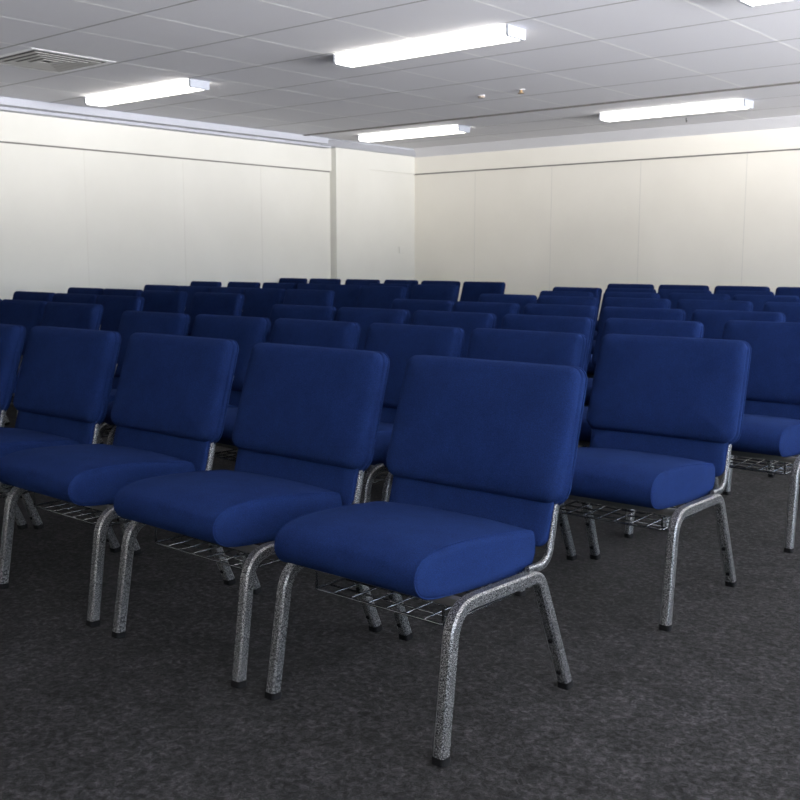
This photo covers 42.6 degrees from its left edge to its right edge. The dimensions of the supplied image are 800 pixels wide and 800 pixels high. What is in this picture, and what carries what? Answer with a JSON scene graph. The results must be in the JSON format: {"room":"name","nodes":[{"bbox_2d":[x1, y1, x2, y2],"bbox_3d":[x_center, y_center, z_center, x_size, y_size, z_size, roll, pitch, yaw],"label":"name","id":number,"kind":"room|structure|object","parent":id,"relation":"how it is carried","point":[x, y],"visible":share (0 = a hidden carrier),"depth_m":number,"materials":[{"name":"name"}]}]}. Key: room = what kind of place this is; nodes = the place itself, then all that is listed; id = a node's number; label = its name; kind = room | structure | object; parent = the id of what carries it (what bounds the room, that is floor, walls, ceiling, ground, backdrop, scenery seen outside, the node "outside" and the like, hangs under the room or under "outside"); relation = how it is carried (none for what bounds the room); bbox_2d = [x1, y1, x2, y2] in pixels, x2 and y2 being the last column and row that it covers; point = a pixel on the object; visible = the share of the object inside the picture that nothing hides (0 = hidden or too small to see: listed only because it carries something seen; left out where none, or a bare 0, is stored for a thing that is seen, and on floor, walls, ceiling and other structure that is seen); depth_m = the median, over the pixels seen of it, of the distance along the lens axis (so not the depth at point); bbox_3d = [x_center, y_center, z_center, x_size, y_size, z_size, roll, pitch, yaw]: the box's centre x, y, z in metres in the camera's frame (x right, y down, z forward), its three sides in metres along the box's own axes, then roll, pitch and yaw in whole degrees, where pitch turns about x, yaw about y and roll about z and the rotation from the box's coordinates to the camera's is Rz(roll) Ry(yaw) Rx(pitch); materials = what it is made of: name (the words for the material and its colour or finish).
{"room":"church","nodes":[
{"label":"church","id":0,"kind":"room"},
{"bbox_2d":[0,111,414,299],"bbox_3d":[-4.923,-1.606,9.812,0.320,2.700,16.100,7,10,40],"label":"wall","id":1,"kind":"structure","parent":0,"point":[84,204],"depth_m":12.42,"materials":[{"name":"white paint"}]},
{"bbox_2d":[0,96,330,147],"bbox_3d":[-5.407,-2.786,8.805,0.350,0.125,13.800,7,10,40],"label":"trim","id":2,"kind":"structure","parent":1,"relation":"attached to","point":[13,105],"depth_m":11.67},
{"bbox_2d":[321,138,415,156],"bbox_3d":[-0.464,-3.608,14.717,0.410,0.110,2.100,7,10,40],"label":"trim","id":3,"kind":"structure","parent":1,"relation":"attached to","point":[334,143],"depth_m":14.52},
{"bbox_2d":[399,247,403,252],"bbox_3d":[0.025,-2.264,15.466,0.012,0.100,0.120,7,10,40],"label":"wall switch","id":4,"kind":"object","parent":1,"relation":"attached to","point":[401,249],"depth_m":15.45,"materials":[{"name":"white paint"}]},
{"bbox_2d":[0,397,799,799],"bbox_3d":[0.593,0.430,5.423,14.920,0.120,16.300,7,10,40],"label":"floor","id":5,"kind":"structure","parent":0,"point":[707,707],"depth_m":2.74,"materials":[{"name":"grey carpet"}]},
{"bbox_2d":[0,324,27,529],"bbox_3d":[-1.929,0.122,4.172,0.564,0.843,0.633,7,10,41],"label":"chair","id":6,"kind":"object","parent":5,"relation":"on","point":[12,337],"visible":0.94,"depth_m":4.14,"materials":[{"name":"blue fabric"}]},
{"bbox_2d":[0,299,48,424],"bbox_3d":[-2.609,-0.198,6.467,0.561,0.843,0.633,7,10,40],"label":"chair","id":7,"kind":"object","parent":5,"relation":"on","point":[28,314],"visible":0.28,"depth_m":6.54,"materials":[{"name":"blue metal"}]},
{"bbox_2d":[12,291,54,301],"bbox_3d":[-3.123,-0.422,8.069,0.583,0.843,0.633,7,10,40],"label":"chair","id":8,"kind":"object","parent":5,"relation":"on","point":[18,295],"visible":0.06,"depth_m":8.16,"materials":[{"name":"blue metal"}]},
{"bbox_2d":[10,302,103,443],"bbox_3d":[-2.166,-0.141,6.057,0.583,0.843,0.633,7,10,40],"label":"chair","id":9,"kind":"object","parent":5,"relation":"on","point":[56,314],"visible":0.13,"depth_m":6.12,"materials":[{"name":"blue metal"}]},
{"bbox_2d":[0,326,120,552],"bbox_3d":[-1.456,0.169,3.833,0.581,0.843,0.633,6,10,39],"label":"chair","id":10,"kind":"object","parent":5,"relation":"on","point":[63,390],"visible":0.76,"depth_m":3.89,"materials":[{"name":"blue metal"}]},
{"bbox_2d":[53,293,97,303],"bbox_3d":[-2.644,-0.360,7.626,0.583,0.843,0.633,7,10,40],"label":"chair","id":11,"kind":"object","parent":5,"relation":"on","point":[58,297],"visible":0.06,"depth_m":7.73,"materials":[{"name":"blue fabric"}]},
{"bbox_2d":[67,287,103,294],"bbox_3d":[-3.039,-0.572,9.144,0.540,0.843,0.633,7,10,40],"label":"chair","id":12,"kind":"object","parent":5,"relation":"on","point":[74,290],"visible":0.06,"depth_m":9.25,"materials":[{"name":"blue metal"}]},
{"bbox_2d":[0,333,238,626],"bbox_3d":[-0.963,0.221,3.462,0.600,0.843,0.633,7,10,40],"label":"chair","id":13,"kind":"object","parent":5,"relation":"on","point":[170,405],"visible":0.88,"depth_m":3.44,"materials":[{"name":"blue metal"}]},
{"bbox_2d":[95,295,144,331],"bbox_3d":[-2.205,-0.305,7.230,0.551,0.843,0.633,7,10,40],"label":"chair","id":14,"kind":"object","parent":5,"relation":"on","point":[114,306],"visible":0.09,"depth_m":7.32,"materials":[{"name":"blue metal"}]},
{"bbox_2d":[102,288,142,295],"bbox_3d":[-2.604,-0.520,8.777,0.558,0.843,0.633,7,10,40],"label":"chair","id":15,"kind":"object","parent":5,"relation":"on","point":[118,292],"visible":0.09,"depth_m":8.87,"materials":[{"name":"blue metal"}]},
{"bbox_2d":[98,311,189,443],"bbox_3d":[-1.429,0.002,5.032,0.540,0.843,0.633,7,10,40],"label":"chair","id":16,"kind":"object","parent":5,"relation":"on","point":[131,322],"visible":0.19,"depth_m":5.14,"materials":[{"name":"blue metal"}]},
{"bbox_2d":[143,285,177,290],"bbox_3d":[-2.568,-0.701,10.069,0.532,0.843,0.633,7,10,40],"label":"chair","id":17,"kind":"object","parent":5,"relation":"on","point":[146,287],"visible":0.06,"depth_m":10.17,"materials":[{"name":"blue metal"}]},
{"bbox_2d":[141,290,187,313],"bbox_3d":[-2.136,-0.456,8.313,0.583,0.843,0.633,7,10,40],"label":"chair","id":18,"kind":"object","parent":5,"relation":"on","point":[155,300],"visible":0.1,"depth_m":8.38,"materials":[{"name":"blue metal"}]},
{"bbox_2d":[104,314,270,444],"bbox_3d":[-0.989,0.048,4.704,0.530,0.843,0.633,7,10,40],"label":"chair","id":19,"kind":"object","parent":5,"relation":"on","point":[247,332],"visible":0.12,"depth_m":4.72,"materials":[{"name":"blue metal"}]},
{"bbox_2d":[176,286,210,313],"bbox_3d":[-2.162,-0.647,9.685,0.515,0.843,0.633,7,10,40],"label":"chair","id":20,"kind":"object","parent":5,"relation":"on","point":[191,290],"visible":0.12,"depth_m":9.79,"materials":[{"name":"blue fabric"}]},
{"bbox_2d":[190,281,221,286],"bbox_3d":[-2.405,-0.908,11.558,0.525,0.843,0.633,7,10,40],"label":"chair","id":21,"kind":"object","parent":5,"relation":"on","point":[193,283],"visible":0.1,"depth_m":11.66,"materials":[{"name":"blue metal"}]},
{"bbox_2d":[187,287,244,335],"bbox_3d":[-1.778,-0.599,9.340,0.502,0.843,0.633,7,10,40],"label":"chair","id":22,"kind":"object","parent":5,"relation":"on","point":[239,290],"visible":0.04,"depth_m":9.46,"materials":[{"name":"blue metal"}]},
{"bbox_2d":[188,292,244,335],"bbox_3d":[-1.596,-0.385,7.803,0.583,0.843,0.633,7,10,40],"label":"chair","id":23,"kind":"object","parent":5,"relation":"on","point":[231,304],"visible":0.12,"depth_m":7.91,"materials":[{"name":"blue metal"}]},
{"bbox_2d":[227,282,260,287],"bbox_3d":[-1.930,-0.872,11.294,0.525,0.843,0.633,7,10,40],"label":"chair","id":24,"kind":"object","parent":5,"relation":"on","point":[230,284],"visible":0.08,"depth_m":11.38,"materials":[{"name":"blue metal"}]},
{"bbox_2d":[111,343,389,688],"bbox_3d":[-0.447,0.283,3.016,0.591,0.843,0.633,7,10,40],"label":"chair","id":25,"kind":"object","parent":5,"relation":"on","point":[305,430],"visible":0.91,"depth_m":3.00,"materials":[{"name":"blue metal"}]},
{"bbox_2d":[241,288,285,317],"bbox_3d":[-1.392,-0.548,8.977,0.532,0.843,0.633,7,10,40],"label":"chair","id":26,"kind":"object","parent":5,"relation":"on","point":[258,302],"visible":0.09,"depth_m":9.08,"materials":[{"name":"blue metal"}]},
{"bbox_2d":[262,282,296,289],"bbox_3d":[-1.489,-0.823,10.947,0.526,0.843,0.633,7,10,40],"label":"chair","id":27,"kind":"object","parent":5,"relation":"on","point":[286,286],"visible":0.08,"depth_m":11.05,"materials":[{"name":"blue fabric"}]},
{"bbox_2d":[214,318,360,461],"bbox_3d":[-0.564,0.095,4.366,0.532,0.843,0.633,7,11,41],"label":"chair","id":28,"kind":"object","parent":5,"relation":"on","point":[318,333],"visible":0.11,"depth_m":4.41,"materials":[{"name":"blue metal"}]},
{"bbox_2d":[279,278,306,284],"bbox_3d":[-1.597,-1.161,13.371,0.512,0.843,0.633,7,10,40],"label":"chair","id":29,"kind":"object","parent":5,"relation":"on","point":[281,280],"visible":0.08,"depth_m":13.48,"materials":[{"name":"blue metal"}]},
{"bbox_2d":[267,304,336,342],"bbox_3d":[-0.749,-0.100,5.763,0.528,0.843,0.633,7,11,41],"label":"chair","id":30,"kind":"object","parent":5,"relation":"on","point":[325,313],"visible":0.09,"depth_m":5.87,"materials":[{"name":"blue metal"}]},
{"bbox_2d":[283,289,334,306],"bbox_3d":[-0.958,-0.496,8.598,0.577,0.843,0.633,7,10,40],"label":"chair","id":31,"kind":"object","parent":5,"relation":"on","point":[292,296],"visible":0.1,"depth_m":8.69,"materials":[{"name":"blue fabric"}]},
{"bbox_2d":[296,283,327,289],"bbox_3d":[-1.083,-0.777,10.613,0.510,0.843,0.633,7,10,40],"label":"chair","id":32,"kind":"object","parent":5,"relation":"on","point":[308,286],"visible":0.08,"depth_m":10.75,"materials":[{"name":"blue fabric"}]},
{"bbox_2d":[309,278,340,283],"bbox_3d":[-1.153,-1.118,13.062,0.550,0.843,0.633,7,10,40],"label":"chair","id":33,"kind":"object","parent":5,"relation":"on","point":[312,280],"visible":0.06,"depth_m":13.17,"materials":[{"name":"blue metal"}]},
{"bbox_2d":[325,284,362,320],"bbox_3d":[-0.743,-0.719,10.198,0.522,0.843,0.633,7,10,40],"label":"chair","id":34,"kind":"object","parent":5,"relation":"on","point":[345,295],"visible":0.12,"depth_m":10.28,"materials":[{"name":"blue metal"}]},
{"bbox_2d":[345,279,379,285],"bbox_3d":[-0.654,-1.056,12.617,0.573,0.843,0.633,7,10,40],"label":"chair","id":35,"kind":"object","parent":5,"relation":"on","point":[348,281],"visible":0.06,"depth_m":12.75,"materials":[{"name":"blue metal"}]},
{"bbox_2d":[336,307,410,349],"bbox_3d":[-0.337,-0.052,5.420,0.528,0.843,0.633,7,11,41],"label":"chair","id":36,"kind":"object","parent":5,"relation":"on","point":[364,317],"visible":0.08,"depth_m":5.53,"materials":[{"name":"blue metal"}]},
{"bbox_2d":[357,285,406,308],"bbox_3d":[-0.347,-0.654,9.732,0.583,0.843,0.633,7,10,40],"label":"chair","id":37,"kind":"object","parent":5,"relation":"on","point":[382,297],"visible":0.14,"depth_m":9.84,"materials":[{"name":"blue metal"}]},
{"bbox_2d":[369,283,410,298],"bbox_3d":[-0.297,-0.775,10.602,0.583,0.843,0.633,7,10,40],"label":"chair","id":38,"kind":"object","parent":5,"relation":"on","point":[408,286],"visible":0.11,"depth_m":10.65,"materials":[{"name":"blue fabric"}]},
{"bbox_2d":[384,280,417,298],"bbox_3d":[-0.173,-1.015,12.319,0.530,0.843,0.633,7,10,40],"label":"chair","id":39,"kind":"object","parent":5,"relation":"on","point":[412,283],"visible":0.06,"depth_m":12.39,"materials":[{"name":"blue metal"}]},
{"bbox_2d":[360,323,464,502],"bbox_3d":[-0.133,0.140,4.046,0.515,0.843,0.633,7,11,42],"label":"chair","id":40,"kind":"object","parent":5,"relation":"on","point":[400,342],"visible":0.16,"depth_m":4.14,"materials":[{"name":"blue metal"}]},
{"bbox_2d":[391,299,453,324],"bbox_3d":[-0.043,-0.209,6.547,0.526,0.843,0.633,7,11,41],"label":"chair","id":41,"kind":"object","parent":5,"relation":"on","point":[412,305],"visible":0.05,"depth_m":6.67,"materials":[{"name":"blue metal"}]},
{"bbox_2d":[265,355,587,767],"bbox_3d":[0.061,0.341,2.602,0.588,0.843,0.633,7,10,39],"label":"chair","id":42,"kind":"object","parent":5,"relation":"on","point":[481,457],"visible":1,"depth_m":2.59,"materials":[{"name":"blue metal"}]},
{"bbox_2d":[411,284,458,302],"bbox_3d":[0.176,-0.721,10.210,0.583,0.843,0.633,7,10,40],"label":"chair","id":43,"kind":"object","parent":5,"relation":"on","point":[420,291],"visible":0.16,"depth_m":10.31,"materials":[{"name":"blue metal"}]},
{"bbox_2d":[421,280,460,300],"bbox_3d":[0.288,-0.950,11.857,0.579,0.843,0.633,7,10,40],"label":"chair","id":44,"kind":"object","parent":5,"relation":"on","point":[458,283],"visible":0.06,"depth_m":11.95,"materials":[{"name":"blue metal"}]},
{"bbox_2d":[411,310,496,357],"bbox_3d":[0.080,-0.004,5.073,0.541,0.843,0.633,7,11,41],"label":"chair","id":45,"kind":"object","parent":5,"relation":"on","point":[468,321],"visible":0.09,"depth_m":5.15,"materials":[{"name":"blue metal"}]},
{"bbox_2d":[460,281,505,301],"bbox_3d":[0.760,-0.885,11.388,0.583,0.843,0.633,7,10,40],"label":"chair","id":46,"kind":"object","parent":5,"relation":"on","point":[471,291],"visible":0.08,"depth_m":11.53,"materials":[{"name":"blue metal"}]},
{"bbox_2d":[382,328,587,587],"bbox_3d":[0.289,0.184,3.727,0.527,0.843,0.633,7,11,41],"label":"chair","id":47,"kind":"object","parent":5,"relation":"on","point":[541,347],"visible":0.15,"depth_m":3.80,"materials":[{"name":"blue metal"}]},
{"bbox_2d":[452,301,519,328],"bbox_3d":[0.339,-0.156,6.166,0.507,0.843,0.633,7,11,41],"label":"chair","id":48,"kind":"object","parent":5,"relation":"on","point":[500,310],"visible":0.07,"depth_m":6.25,"materials":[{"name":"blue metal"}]},
{"bbox_2d":[478,293,536,313],"bbox_3d":[0.614,-0.346,7.523,0.527,0.843,0.633,7,11,41],"label":"chair","id":49,"kind":"object","parent":5,"relation":"on","point":[522,300],"visible":0.06,"depth_m":7.61,"materials":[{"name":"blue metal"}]},
{"bbox_2d":[501,314,594,372],"bbox_3d":[0.505,0.045,4.721,0.519,0.843,0.633,7,11,41],"label":"chair","id":50,"kind":"object","parent":5,"relation":"on","point":[583,325],"visible":0.1,"depth_m":4.80,"materials":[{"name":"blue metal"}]},
{"bbox_2d":[523,303,597,363],"bbox_3d":[0.746,-0.112,5.849,0.507,0.843,0.633,7,11,41],"label":"chair","id":51,"kind":"object","parent":5,"relation":"on","point":[529,309],"visible":0.09,"depth_m":5.94,"materials":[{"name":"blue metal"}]},
{"bbox_2d":[539,291,592,296],"bbox_3d":[1.159,-0.439,8.191,0.510,0.843,0.633,7,11,41],"label":"chair","id":52,"kind":"object","parent":5,"relation":"on","point":[544,293],"visible":0.11,"depth_m":8.31,"materials":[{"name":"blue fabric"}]},
{"bbox_2d":[537,295,598,307],"bbox_3d":[0.997,-0.290,7.123,0.509,0.843,0.633,7,11,41],"label":"chair","id":53,"kind":"object","parent":5,"relation":"on","point":[560,300],"visible":0.08,"depth_m":7.23,"materials":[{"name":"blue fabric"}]},
{"bbox_2d":[552,287,601,323],"bbox_3d":[1.437,-0.592,9.287,0.530,0.843,0.633,7,11,41],"label":"chair","id":54,"kind":"object","parent":5,"relation":"on","point":[597,292],"visible":0.09,"depth_m":9.34,"materials":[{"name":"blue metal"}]},
{"bbox_2d":[595,284,653,330],"bbox_3d":[2.193,-0.754,10.454,0.546,0.843,0.633,7,11,41],"label":"chair","id":55,"kind":"object","parent":5,"relation":"on","point":[639,286],"visible":0.12,"depth_m":10.55,"materials":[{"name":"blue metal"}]},
{"bbox_2d":[591,292,659,353],"bbox_3d":[1.637,-0.406,7.954,0.505,0.843,0.633,7,11,41],"label":"chair","id":56,"kind":"object","parent":5,"relation":"on","point":[606,294],"visible":0.12,"depth_m":8.09,"materials":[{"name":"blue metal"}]},
{"bbox_2d":[594,288,656,339],"bbox_3d":[1.856,-0.546,8.958,0.512,0.843,0.633,7,11,41],"label":"chair","id":57,"kind":"object","parent":5,"relation":"on","point":[607,289],"visible":0.07,"depth_m":9.07,"materials":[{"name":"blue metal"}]},
{"bbox_2d":[586,297,670,377],"bbox_3d":[1.419,-0.248,6.822,0.509,0.843,0.633,7,11,41],"label":"chair","id":58,"kind":"object","parent":5,"relation":"on","point":[609,301],"visible":0.14,"depth_m":6.90,"materials":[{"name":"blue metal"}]},
{"bbox_2d":[513,334,751,631],"bbox_3d":[0.772,0.228,3.412,0.563,0.843,0.633,6,10,38],"label":"chair","id":59,"kind":"object","parent":5,"relation":"on","point":[665,414],"visible":0.84,"depth_m":3.43,"materials":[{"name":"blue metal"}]},
{"bbox_2d":[584,307,685,405],"bbox_3d":[1.137,-0.058,5.465,0.515,0.843,0.633,7,11,41],"label":"chair","id":60,"kind":"object","parent":5,"relation":"on","point":[607,312],"visible":0.11,"depth_m":5.59,"materials":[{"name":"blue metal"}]},
{"bbox_2d":[578,318,703,537],"bbox_3d":[0.933,0.089,4.408,0.490,0.843,0.633,7,11,41],"label":"chair","id":61,"kind":"object","parent":5,"relation":"on","point":[670,328],"visible":0.15,"depth_m":4.47,"materials":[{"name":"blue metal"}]},
{"bbox_2d":[657,285,708,292],"bbox_3d":[2.636,-0.701,10.073,0.552,0.843,0.633,7,11,41],"label":"chair","id":62,"kind":"object","parent":5,"relation":"on","point":[680,287],"visible":0.09,"depth_m":10.18,"materials":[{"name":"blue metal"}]},
{"bbox_2d":[658,289,711,298],"bbox_3d":[2.235,-0.495,8.598,0.503,0.843,0.633,7,11,41],"label":"chair","id":63,"kind":"object","parent":5,"relation":"on","point":[664,293],"visible":0.08,"depth_m":8.78,"materials":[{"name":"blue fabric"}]},
{"bbox_2d":[668,293,729,308],"bbox_3d":[2.093,-0.368,7.688,0.512,0.843,0.633,7,11,41],"label":"chair","id":64,"kind":"object","parent":5,"relation":"on","point":[674,298],"visible":0.06,"depth_m":7.83,"materials":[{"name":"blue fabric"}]},
{"bbox_2d":[676,299,752,320],"bbox_3d":[1.841,-0.199,6.473,0.526,0.843,0.633,7,11,41],"label":"chair","id":65,"kind":"object","parent":5,"relation":"on","point":[689,306],"visible":0.1,"depth_m":6.61,"materials":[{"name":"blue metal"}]},
{"bbox_2d":[663,320,799,552],"bbox_3d":[1.464,0.115,4.221,0.548,0.843,0.633,6,10,39],"label":"chair","id":66,"kind":"object","parent":5,"relation":"on","point":[771,417],"visible":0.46,"depth_m":4.29,"materials":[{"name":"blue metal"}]},
{"bbox_2d":[691,309,785,494],"bbox_3d":[1.557,-0.015,5.155,0.511,0.843,0.633,7,11,41],"label":"chair","id":67,"kind":"object","parent":5,"relation":"on","point":[713,321],"visible":0.12,"depth_m":5.30,"materials":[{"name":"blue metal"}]},
{"bbox_2d":[714,286,769,293],"bbox_3d":[3.084,-0.645,9.668,0.560,0.843,0.633,7,11,41],"label":"chair","id":68,"kind":"object","parent":5,"relation":"on","point":[731,288],"visible":0.06,"depth_m":9.78,"materials":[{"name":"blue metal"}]},
{"bbox_2d":[715,290,773,300],"bbox_3d":[2.642,-0.452,8.283,0.510,0.843,0.633,7,11,41],"label":"chair","id":69,"kind":"object","parent":5,"relation":"on","point":[731,294],"visible":0.1,"depth_m":8.42,"materials":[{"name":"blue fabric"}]},
{"bbox_2d":[732,294,799,311],"bbox_3d":[2.482,-0.320,7.338,0.509,0.843,0.633,7,11,41],"label":"chair","id":70,"kind":"object","parent":5,"relation":"on","point":[758,301],"visible":0.08,"depth_m":7.47,"materials":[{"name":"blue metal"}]},
{"bbox_2d":[763,302,799,322],"bbox_3d":[2.288,-0.143,6.070,0.566,0.843,0.633,7,11,41],"label":"chair","id":71,"kind":"object","parent":5,"relation":"on","point":[791,310],"visible":0.04,"depth_m":6.27,"materials":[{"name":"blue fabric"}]},
{"bbox_2d":[775,287,799,297],"bbox_3d":[3.537,-0.589,9.270,0.566,0.843,0.633,7,11,41],"label":"chair","id":72,"kind":"object","parent":5,"relation":"on","point":[784,291],"visible":0.06,"depth_m":9.49,"materials":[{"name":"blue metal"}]},
{"bbox_2d":[0,0,799,148],"bbox_3d":[0.593,-2.372,5.032,14.920,0.162,16.300,7,10,40],"label":"ceiling","id":73,"kind":"structure","parent":0,"point":[266,64],"depth_m":8.35,"materials":[{"name":"tile"}]},
{"bbox_2d":[0,48,115,73],"bbox_3d":[-2.890,-2.767,8.389,0.820,0.008,0.760,7,10,40],"label":"ceiling vent","id":74,"kind":"object","parent":73,"relation":"in","point":[30,58],"visible":1,"depth_m":8.36,"materials":[{"name":"grey metal"}]},
{"bbox_2d":[84,79,209,106],"bbox_3d":[-2.446,-2.928,9.796,1.660,0.077,0.222,7,10,40],"label":"ceiling light","id":75,"kind":"object","parent":73,"relation":"attached to","point":[190,85],"visible":1,"depth_m":9.65,"materials":[{"name":"white plastic"}]},
{"bbox_2d":[358,125,469,141],"bbox_3d":[0.152,-3.377,13.016,1.660,0.077,0.222,7,10,40],"label":"ceiling light","id":76,"kind":"object","parent":73,"relation":"attached to","point":[459,128],"visible":1,"depth_m":12.89,"materials":[{"name":"white plastic"}]},
{"bbox_2d":[333,24,525,67],"bbox_3d":[0.178,-2.629,7.654,1.660,0.077,0.222,7,10,40],"label":"ceiling light","id":77,"kind":"object","parent":73,"relation":"attached to","point":[507,33],"visible":1,"depth_m":7.53,"materials":[{"name":"white plastic"}]},
{"bbox_2d":[599,99,753,121],"bbox_3d":[2.923,-3.092,10.971,1.660,0.077,0.222,7,10,40],"label":"ceiling light","id":78,"kind":"object","parent":73,"relation":"attached to","point":[745,103],"visible":1,"depth_m":10.85,"materials":[{"name":"white plastic"}]},
{"bbox_2d":[737,0,785,6],"bbox_3d":[2.705,-2.349,5.645,1.660,0.077,0.222,7,10,40],"label":"ceiling light","id":79,"kind":"object","parent":73,"relation":"attached to","point":[750,3],"visible":1,"depth_m":6.13,"materials":[{"name":"white plastic"}]},
{"bbox_2d":[414,127,799,318],"bbox_3d":[5.688,-1.856,11.243,14.930,2.800,0.235,7,10,40],"label":"wall","id":80,"kind":"structure","parent":0,"point":[720,209],"depth_m":13.44,"materials":[{"name":"beige paint"}]},
{"bbox_2d":[413,115,799,157],"bbox_3d":[5.599,-3.074,10.888,14.230,0.110,0.330,7,10,40],"label":"trim","id":81,"kind":"structure","parent":80,"relation":"attached to","point":[787,121],"depth_m":13.14,"materials":[{"name":"white paint"}]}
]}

